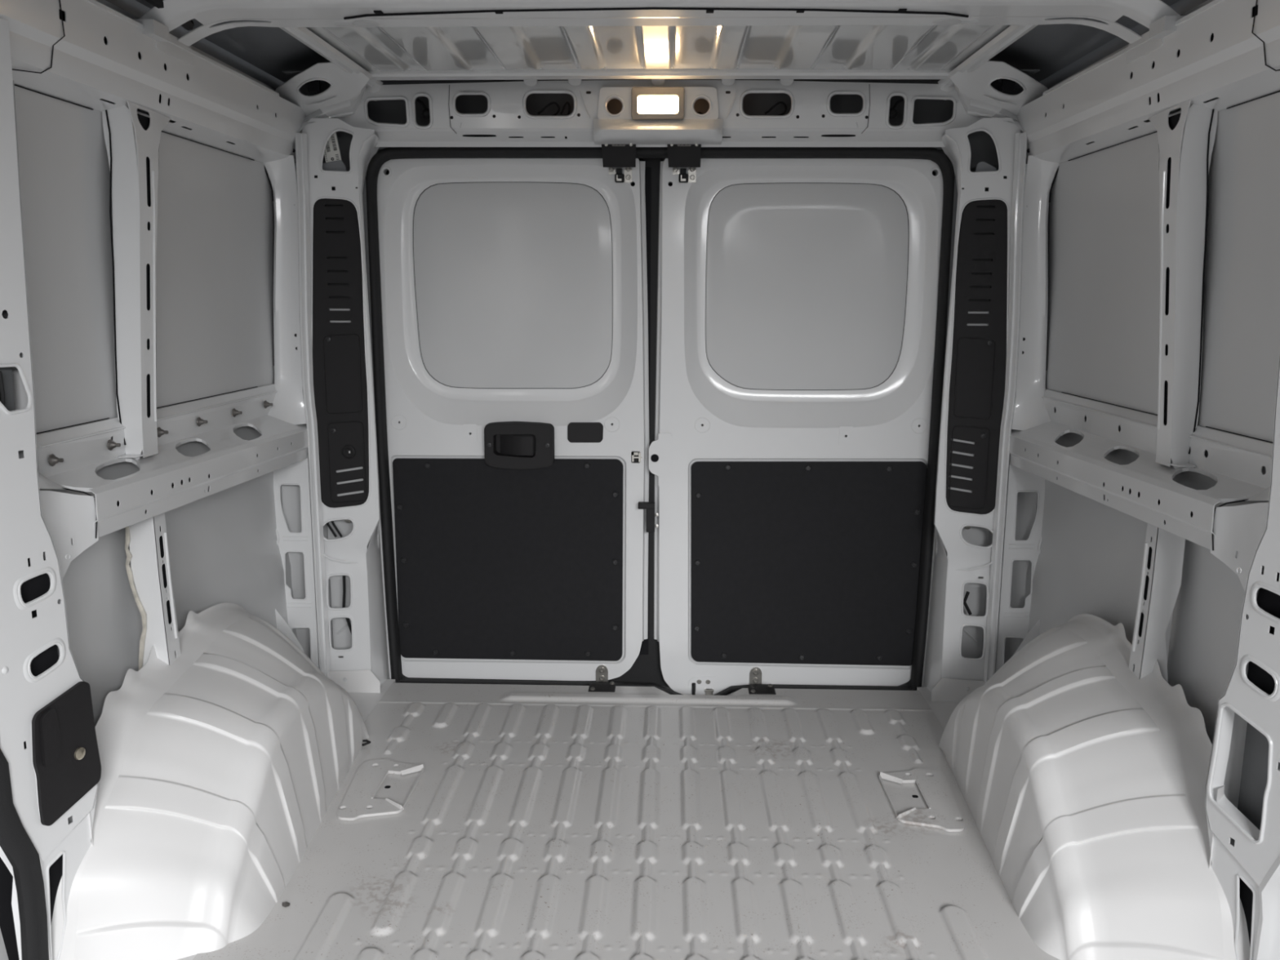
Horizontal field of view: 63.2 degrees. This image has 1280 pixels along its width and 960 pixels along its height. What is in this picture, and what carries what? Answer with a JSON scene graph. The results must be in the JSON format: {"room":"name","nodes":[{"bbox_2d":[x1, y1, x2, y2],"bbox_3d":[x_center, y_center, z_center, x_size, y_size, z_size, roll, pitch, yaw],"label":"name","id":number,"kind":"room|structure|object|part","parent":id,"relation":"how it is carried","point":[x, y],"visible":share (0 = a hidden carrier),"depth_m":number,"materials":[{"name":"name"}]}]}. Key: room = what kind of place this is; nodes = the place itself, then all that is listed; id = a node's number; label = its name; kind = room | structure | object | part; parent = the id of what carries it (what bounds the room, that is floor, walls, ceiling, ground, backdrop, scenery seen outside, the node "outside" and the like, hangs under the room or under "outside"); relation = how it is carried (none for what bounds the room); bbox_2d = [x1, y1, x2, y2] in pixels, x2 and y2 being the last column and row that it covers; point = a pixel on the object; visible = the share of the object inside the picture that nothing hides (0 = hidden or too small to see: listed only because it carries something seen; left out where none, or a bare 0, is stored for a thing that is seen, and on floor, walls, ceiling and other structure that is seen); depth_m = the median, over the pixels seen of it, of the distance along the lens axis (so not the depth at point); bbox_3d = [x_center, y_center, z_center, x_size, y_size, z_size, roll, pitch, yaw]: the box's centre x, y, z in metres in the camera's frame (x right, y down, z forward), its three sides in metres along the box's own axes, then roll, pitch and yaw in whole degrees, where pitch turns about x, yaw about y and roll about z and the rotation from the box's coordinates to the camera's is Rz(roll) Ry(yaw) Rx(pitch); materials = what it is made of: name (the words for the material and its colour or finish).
{"room":"cargo space","nodes":[
{"label":"cargo space","id":0,"kind":"room"},
{"bbox_2d":[0,0,333,959],"bbox_3d":[-0.997,0.068,1.175,0.160,1.814,3.830,1,10,2],"label":"wall","id":1,"kind":"structure","parent":0,"point":[159,454],"depth_m":1.99,"materials":[{"name":"white metal"}]},
{"bbox_2d":[0,928,8,959],"bbox_3d":[-1.017,0.217,0.640,0.071,1.640,1.825,1,10,2],"label":"door","id":2,"kind":"structure","parent":1,"relation":"in","point":[3,955],"depth_m":1.65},
{"bbox_2d":[0,748,48,959],"bbox_3d":[-0.972,0.552,1.580,0.030,0.673,0.123,3,10,15],"label":"seal","id":3,"kind":"object","parent":1,"relation":"in","point":[15,842],"depth_m":1.62,"materials":[{"name":"black rubber"}]},
{"bbox_2d":[31,681,101,826],"bbox_3d":[-0.924,0.439,1.681,0.012,0.207,0.126,3,10,15],"label":"access cover","id":4,"kind":"object","parent":1,"relation":"attached to","point":[66,761],"visible":1,"depth_m":1.67,"materials":[{"name":"black plastic"}]},
{"bbox_3d":[-0.938,0.702,1.730,0.005,0.345,0.133,3,10,15],"label":"pillar leg","id":5,"kind":"part","parent":1,"relation":"part of","materials":[{"name":"white paint"}]},
{"bbox_3d":[-0.947,-0.760,1.956,0.088,0.150,1.660,1,10,2],"label":"roof rail","id":6,"kind":"part","parent":1,"relation":"part of","materials":[{"name":"white metal"}]},
{"bbox_3d":[-1.019,0.078,1.365,0.068,1.680,3.200,1,10,2],"label":"skin panel","id":7,"kind":"part","parent":1,"relation":"part of","materials":[{"name":"white metal"}]},
{"bbox_2d":[46,414,306,492],"bbox_3d":[-0.960,-0.075,2.322,0.074,0.054,1.180,1,10,2],"label":"shelf","id":8,"kind":"object","parent":1,"relation":"attached to","point":[225,442],"depth_m":2.17,"materials":[{"name":"white metal"}]},
{"bbox_2d":[88,426,308,537],"bbox_3d":[-0.918,-0.026,2.337,0.012,0.112,1.125,1,10,2],"label":"shelf","id":9,"kind":"object","parent":1,"relation":"attached to","point":[153,491],"depth_m":2.13,"materials":[{"name":"white metal"}]},
{"bbox_3d":[-0.967,0.240,2.895,0.117,0.671,0.004,1,10,2],"label":"corner panel","id":10,"kind":"part","parent":1,"relation":"part of","materials":[{"name":"white paint"}]},
{"bbox_2d":[177,679,1060,959],"bbox_3d":[-0.006,0.880,1.441,2.000,0.044,3.230,1,10,2],"label":"floor","id":11,"kind":"structure","parent":0,"point":[474,821],"depth_m":2.15,"materials":[{"name":"white paint"}]},
{"bbox_2d":[50,602,368,959],"bbox_3d":[-0.814,0.548,2.141,0.324,0.488,1.029,1,10,2],"label":"wheel arch","id":12,"kind":"object","parent":11,"relation":"on","point":[222,763],"visible":0.91,"depth_m":1.91,"materials":[{"name":"white paint"}]},
{"bbox_2d":[281,902,289,906],"bbox_3d":[-0.652,0.782,1.917,0.015,0.008,0.015,1,10,2],"label":"debris","id":13,"kind":"object","parent":11,"relation":"on","point":[284,904],"visible":1,"depth_m":1.91,"materials":[{"name":"grey"}]},
{"bbox_2d":[361,739,370,746],"bbox_3d":[-0.688,0.654,2.587,0.039,0.010,0.030,1,10,2],"label":"cable","id":14,"kind":"object","parent":11,"relation":"on","point":[367,741],"visible":0.62,"depth_m":2.58,"materials":[{"name":"black rubber"}]},
{"bbox_3d":[-0.591,0.700,2.367,0.156,0.008,0.290,1,10,2],"label":"anchor plate","id":15,"kind":"part","parent":11,"relation":"part of","materials":[{"name":"white paint"}]},
{"bbox_3d":[0.633,0.712,2.332,0.156,0.008,0.290,1,10,2],"label":"anchor plate","id":16,"kind":"part","parent":11,"relation":"part of","materials":[{"name":"white paint"}]},
{"bbox_2d":[938,613,1250,959],"bbox_3d":[0.846,0.563,2.094,0.324,0.488,1.029,1,10,2],"label":"wheel arch","id":17,"kind":"object","parent":11,"relation":"on","point":[1082,779],"visible":0.89,"depth_m":1.87,"materials":[{"name":"white paint"}]},
{"bbox_2d":[132,0,1185,91],"bbox_3d":[-0.009,-0.726,0.984,2.010,0.185,3.910,1,10,2],"label":"ceiling","id":18,"kind":"structure","parent":0,"point":[528,41],"depth_m":2.23,"materials":[{"name":"white paint"}]},
{"bbox_3d":[0.037,-0.977,2.348,1.520,0.013,0.564,1,10,2],"label":"roof panel","id":19,"kind":"part","parent":18,"relation":"part of","materials":[{"name":"white paint"}]},
{"bbox_2d":[275,60,1048,702],"bbox_3d":[0.044,-0.218,2.835,2.120,1.860,0.400,1,10,2],"label":"door frame","id":20,"kind":"structure","parent":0,"point":[974,121],"depth_m":2.76,"materials":[{"name":"white paint"}]},
{"bbox_2d":[324,132,342,162],"bbox_3d":[-0.808,-0.875,2.727,0.051,0.098,0.001,1,10,2],"label":"paper label","id":21,"kind":"object","parent":20,"relation":"attached to","point":[331,153],"visible":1,"depth_m":2.73,"materials":[{"name":"grey paper"}]},
{"bbox_2d":[324,133,338,160],"bbox_3d":[-0.809,-0.875,2.726,0.041,0.078,0.001,1,10,2],"label":"print","id":22,"kind":"object","parent":21,"relation":"attached to","point":[331,149],"depth_m":2.73,"materials":[{"name":"grey paper"}]},
{"bbox_2d":[312,198,368,507],"bbox_3d":[-0.811,-0.330,2.796,0.150,0.830,0.028,1,10,2],"label":"pillar trim panel","id":23,"kind":"object","parent":20,"relation":"in","point":[339,360],"visible":1,"depth_m":2.79,"materials":[{"name":"black plastic"}]},
{"bbox_3d":[-0.799,-0.205,2.831,0.105,0.530,0.002,1,10,2],"label":"panel","id":24,"kind":"part","parent":23,"relation":"part of","materials":[{"name":"black plastic"}]},
{"bbox_3d":[-0.796,-0.076,2.833,0.040,0.040,0.012,1,10,2],"label":"twist knob","id":25,"kind":"part","parent":23,"relation":"part of","materials":[{"name":"black plastic"}]},
{"bbox_2d":[342,575,346,608],"bbox_3d":[-0.844,0.305,2.959,0.010,0.141,0.022,-9,14,-43],"label":"cable","id":26,"kind":"object","parent":20,"relation":"hanging from","point":[344,576],"visible":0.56,"depth_m":2.95,"materials":[{"name":"black rubber"}]},
{"bbox_2d":[346,617,351,634],"bbox_3d":[-0.829,0.419,2.975,0.038,0.093,0.011,2,10,11],"label":"cable","id":27,"kind":"object","parent":20,"relation":"hanging from","point":[347,619],"visible":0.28,"depth_m":2.97,"materials":[{"name":"black rubber"}]},
{"bbox_2d":[416,98,429,119],"bbox_3d":[-0.572,-0.973,2.771,0.044,0.081,0.041,1,10,2],"label":"plug","id":28,"kind":"object","parent":20,"relation":"attached to","point":[425,113],"visible":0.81,"depth_m":2.75,"materials":[{"name":"black plastic"}]},
{"bbox_2d":[377,158,651,680],"bbox_3d":[-0.354,-0.142,2.985,0.764,1.516,0.071,1,10,2],"label":"door","id":29,"kind":"structure","parent":20,"relation":"in","point":[516,292],"depth_m":2.98,"materials":[{"name":"white paint"}]},
{"bbox_3d":[-0.359,-0.546,2.945,0.563,0.574,0.009,1,10,2],"label":"blind window panel","id":30,"kind":"part","parent":29,"relation":"part of","materials":[{"name":"white metal"}]},
{"bbox_2d":[493,434,536,457],"bbox_3d":[-0.356,-0.100,2.972,0.123,0.067,0.029,1,10,2],"label":"door handle","id":31,"kind":"object","parent":29,"relation":"on","point":[504,446],"depth_m":2.97,"materials":[{"name":"black plastic"}]},
{"bbox_3d":[-0.354,-0.098,2.969,0.100,0.054,0.008,3,10,15],"label":"lever","id":32,"kind":"part","parent":29,"relation":"part of","materials":[{"name":"black plastic"}]},
{"bbox_3d":[-0.344,-0.099,2.974,0.198,0.134,0.032,1,10,2],"label":"handle","id":33,"kind":"part","parent":29,"relation":"part of","materials":[{"name":"black plastic"}]},
{"bbox_2d":[631,451,642,462],"bbox_3d":[-0.009,-0.067,2.994,0.031,0.034,0.024,1,10,2],"label":"door latch","id":34,"kind":"structure","parent":29,"relation":"attached to","point":[636,455],"depth_m":2.98,"materials":[{"name":"silver metal"}]},
{"bbox_2d":[638,502,658,532],"bbox_3d":[0.024,0.106,3.002,0.058,0.086,0.034,1,10,2],"label":"latch","id":35,"kind":"object","parent":29,"relation":"attached to","point":[649,506],"visible":1,"depth_m":2.99,"materials":[{"name":"black plastic"}]},
{"bbox_3d":[0.019,0.073,2.992,0.048,0.017,0.026,1,10,2],"label":"arm","id":36,"kind":"part","parent":35,"relation":"part of","materials":[{"name":"black plastic"}]},
{"bbox_3d":[0.030,0.113,3.004,0.024,0.071,0.032,1,10,2],"label":"post","id":37,"kind":"part","parent":35,"relation":"part of","materials":[{"name":"black plastic"}]},
{"bbox_2d":[537,102,559,115],"bbox_3d":[-0.245,-0.981,2.758,0.066,0.041,0.017,-1,10,-6],"label":"cable loop","id":38,"kind":"object","parent":20,"relation":"in","point":[550,103],"visible":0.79,"depth_m":2.75,"materials":[{"name":"black rubber"}]},
{"bbox_2d":[560,102,570,115],"bbox_3d":[-0.199,-0.981,2.757,0.030,0.041,0.017,-3,11,-19],"label":"cable loop","id":39,"kind":"object","parent":20,"relation":"attached to","point":[566,103],"visible":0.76,"depth_m":2.75,"materials":[{"name":"black rubber"}]},
{"bbox_2d":[588,664,615,692],"bbox_3d":[-0.107,0.599,3.030,0.076,0.074,0.147,1,10,2],"label":"latch","id":40,"kind":"object","parent":20,"relation":"attached to","point":[602,671],"visible":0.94,"depth_m":3.01,"materials":[{"name":"metal"}]},
{"bbox_2d":[601,143,635,182],"bbox_3d":[-0.057,-0.857,2.802,0.093,0.099,0.090,1,10,2],"label":"latch","id":41,"kind":"object","parent":20,"relation":"in","point":[616,155],"depth_m":2.79,"materials":[{"name":"black plastic"}]},
{"bbox_3d":[-0.076,-0.845,2.848,0.019,0.015,0.004,1,10,2],"label":"striker plate","id":42,"kind":"part","parent":41,"relation":"part of","materials":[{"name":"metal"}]},
{"bbox_3d":[-0.057,-0.895,2.777,0.036,0.008,0.002,1,10,2],"label":"slot plate","id":43,"kind":"part","parent":41,"relation":"part of","materials":[{"name":"grey metal"}]},
{"bbox_3d":[-0.057,-0.870,2.775,0.093,0.064,0.043,1,10,2],"label":"catch plate","id":44,"kind":"part","parent":41,"relation":"part of","materials":[{"name":"black plastic"}]},
{"bbox_3d":[-0.032,-0.834,2.849,0.021,0.036,0.004,1,10,2],"label":"striker plate","id":45,"kind":"part","parent":41,"relation":"part of","materials":[{"name":"metal"}]},
{"bbox_2d":[400,677,912,695],"bbox_3d":[0.043,0.628,3.083,1.540,0.056,0.026,1,10,2],"label":"sill weatherstrip","id":46,"kind":"structure","parent":20,"relation":"on","point":[404,680],"depth_m":3.08,"materials":[{"name":"black rubber"}]},
{"bbox_2d":[631,87,684,119],"bbox_3d":[0.046,-0.971,2.683,0.137,0.079,0.022,1,10,2],"label":"dome lamp","id":47,"kind":"object","parent":20,"relation":"attached to","point":[646,103],"visible":1,"depth_m":2.67,"materials":[{"name":"beige plastic"}]},
{"bbox_2d":[365,146,955,690],"bbox_3d":[0.046,-0.127,2.938,1.617,1.578,0.043,1,10,2],"label":"seal","id":48,"kind":"object","parent":20,"relation":"in","point":[940,157],"depth_m":2.87,"materials":[{"name":"black rubber"}]},
{"bbox_2d":[666,143,701,182],"bbox_3d":[0.118,-0.855,2.797,0.091,0.099,0.090,1,10,2],"label":"latch","id":49,"kind":"object","parent":20,"relation":"in","point":[682,155],"depth_m":2.79,"materials":[{"name":"black plastic"}]},
{"bbox_3d":[0.099,-0.843,2.843,0.019,0.015,0.004,1,10,2],"label":"striker plate","id":50,"kind":"part","parent":49,"relation":"part of","materials":[{"name":"metal"}]},
{"bbox_3d":[0.118,-0.894,2.772,0.036,0.008,0.002,1,10,2],"label":"slot plate","id":51,"kind":"part","parent":49,"relation":"part of","materials":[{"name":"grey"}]},
{"bbox_3d":[0.117,-0.868,2.770,0.091,0.064,0.043,1,10,2],"label":"catch plate","id":52,"kind":"part","parent":49,"relation":"part of","materials":[{"name":"black plastic"}]},
{"bbox_3d":[0.143,-0.832,2.844,0.021,0.036,0.004,1,10,2],"label":"striker plate","id":53,"kind":"part","parent":49,"relation":"part of","materials":[{"name":"metal"}]},
{"bbox_3d":[0.043,0.661,3.092,1.600,0.040,0.140,1,10,2],"label":"sill","id":54,"kind":"part","parent":20,"relation":"part of","materials":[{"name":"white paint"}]},
{"bbox_2d":[747,666,776,694],"bbox_3d":[0.349,0.603,3.018,0.076,0.074,0.147,1,10,2],"label":"latch","id":55,"kind":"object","parent":20,"relation":"attached to","point":[755,674],"depth_m":2.99,"materials":[{"name":"metal"}]},
{"bbox_2d":[764,101,786,115],"bbox_3d":[0.355,-0.976,2.741,0.066,0.041,0.017,-1,10,-6],"label":"cable loop","id":56,"kind":"object","parent":20,"relation":"in","point":[780,102],"visible":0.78,"depth_m":2.73,"materials":[{"name":"black rubber"}]},
{"bbox_2d":[648,158,943,693],"bbox_3d":[0.430,-0.120,2.978,0.810,1.546,0.051,0,10,1],"label":"door","id":57,"kind":"structure","parent":20,"relation":"in","point":[797,298],"depth_m":2.96,"materials":[{"name":"white paint"}]},
{"bbox_2d":[692,679,713,695],"bbox_3d":[0.187,0.626,3.094,0.064,0.061,0.020,1,10,2],"label":"guide","id":58,"kind":"object","parent":57,"relation":"attached to","point":[708,691],"visible":0.78,"depth_m":3.09,"materials":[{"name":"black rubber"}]},
{"bbox_3d":[0.160,0.630,3.094,0.009,0.052,0.019,1,10,2],"label":"rod","id":59,"kind":"part","parent":58,"relation":"part of","materials":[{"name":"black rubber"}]},
{"bbox_3d":[0.467,-0.538,2.922,0.562,0.572,0.009,1,10,2],"label":"blind window panel","id":60,"kind":"part","parent":57,"relation":"part of","materials":[{"name":"white metal"}]},
{"bbox_2d":[888,97,903,119],"bbox_3d":[0.668,-0.962,2.735,0.044,0.081,0.041,1,10,2],"label":"plug","id":61,"kind":"object","parent":20,"relation":"attached to","point":[893,113],"visible":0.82,"depth_m":2.72,"materials":[{"name":"black plastic"}]},
{"bbox_2d":[963,591,972,614],"bbox_3d":[0.916,0.345,2.908,0.027,0.068,0.009,1,10,2],"label":"cable","id":62,"kind":"object","parent":20,"relation":"attached to","point":[966,595],"visible":0.97,"depth_m":2.91,"materials":[{"name":"black rubber"}]},
{"bbox_2d":[946,199,1007,514],"bbox_3d":[0.897,-0.315,2.752,0.150,0.830,0.018,1,10,2],"label":"pillar trim panel","id":63,"kind":"object","parent":20,"relation":"in","point":[979,352],"visible":1,"depth_m":2.75,"materials":[{"name":"black plastic"}]},
{"bbox_3d":[0.885,-0.190,2.783,0.105,0.530,0.002,1,10,2],"label":"panel","id":64,"kind":"part","parent":63,"relation":"part of","materials":[{"name":"black plastic"}]},
{"bbox_2d":[981,0,1279,959],"bbox_3d":[0.982,0.087,1.119,0.160,1.814,3.830,1,10,2],"label":"wall","id":65,"kind":"structure","parent":0,"point":[1138,478],"depth_m":1.99,"materials":[{"name":"white metal"}]},
{"bbox_3d":[1.047,0.259,2.838,0.117,0.671,0.004,1,10,2],"label":"corner panel","id":66,"kind":"part","parent":65,"relation":"part of","materials":[{"name":"white paint"}]},
{"bbox_2d":[1008,431,1221,549],"bbox_3d":[0.972,-0.009,2.283,0.012,0.112,1.125,1,10,2],"label":"shelf","id":67,"kind":"object","parent":65,"relation":"attached to","point":[1154,499],"depth_m":2.06,"materials":[{"name":"white metal"}]},
{"bbox_2d":[1011,421,1265,502],"bbox_3d":[1.013,-0.057,2.266,0.074,0.054,1.180,1,10,2],"label":"shelf","id":68,"kind":"object","parent":65,"relation":"attached to","point":[1149,473],"depth_m":2.11,"materials":[{"name":"white metal"}]},
{"bbox_3d":[0.992,-0.742,1.901,0.088,0.150,1.660,1,10,2],"label":"roof rail","id":69,"kind":"part","parent":65,"relation":"part of","materials":[{"name":"white metal"}]},
{"bbox_3d":[1.026,0.036,1.652,0.068,1.680,2.600,1,10,2],"label":"skin panel","id":70,"kind":"part","parent":65,"relation":"part of","materials":[{"name":"white metal"}]},
{"bbox_3d":[0.943,0.720,1.676,0.005,0.345,0.133,-2,10,-12],"label":"pillar leg","id":71,"kind":"part","parent":65,"relation":"part of","materials":[{"name":"white paint"}]}
]}

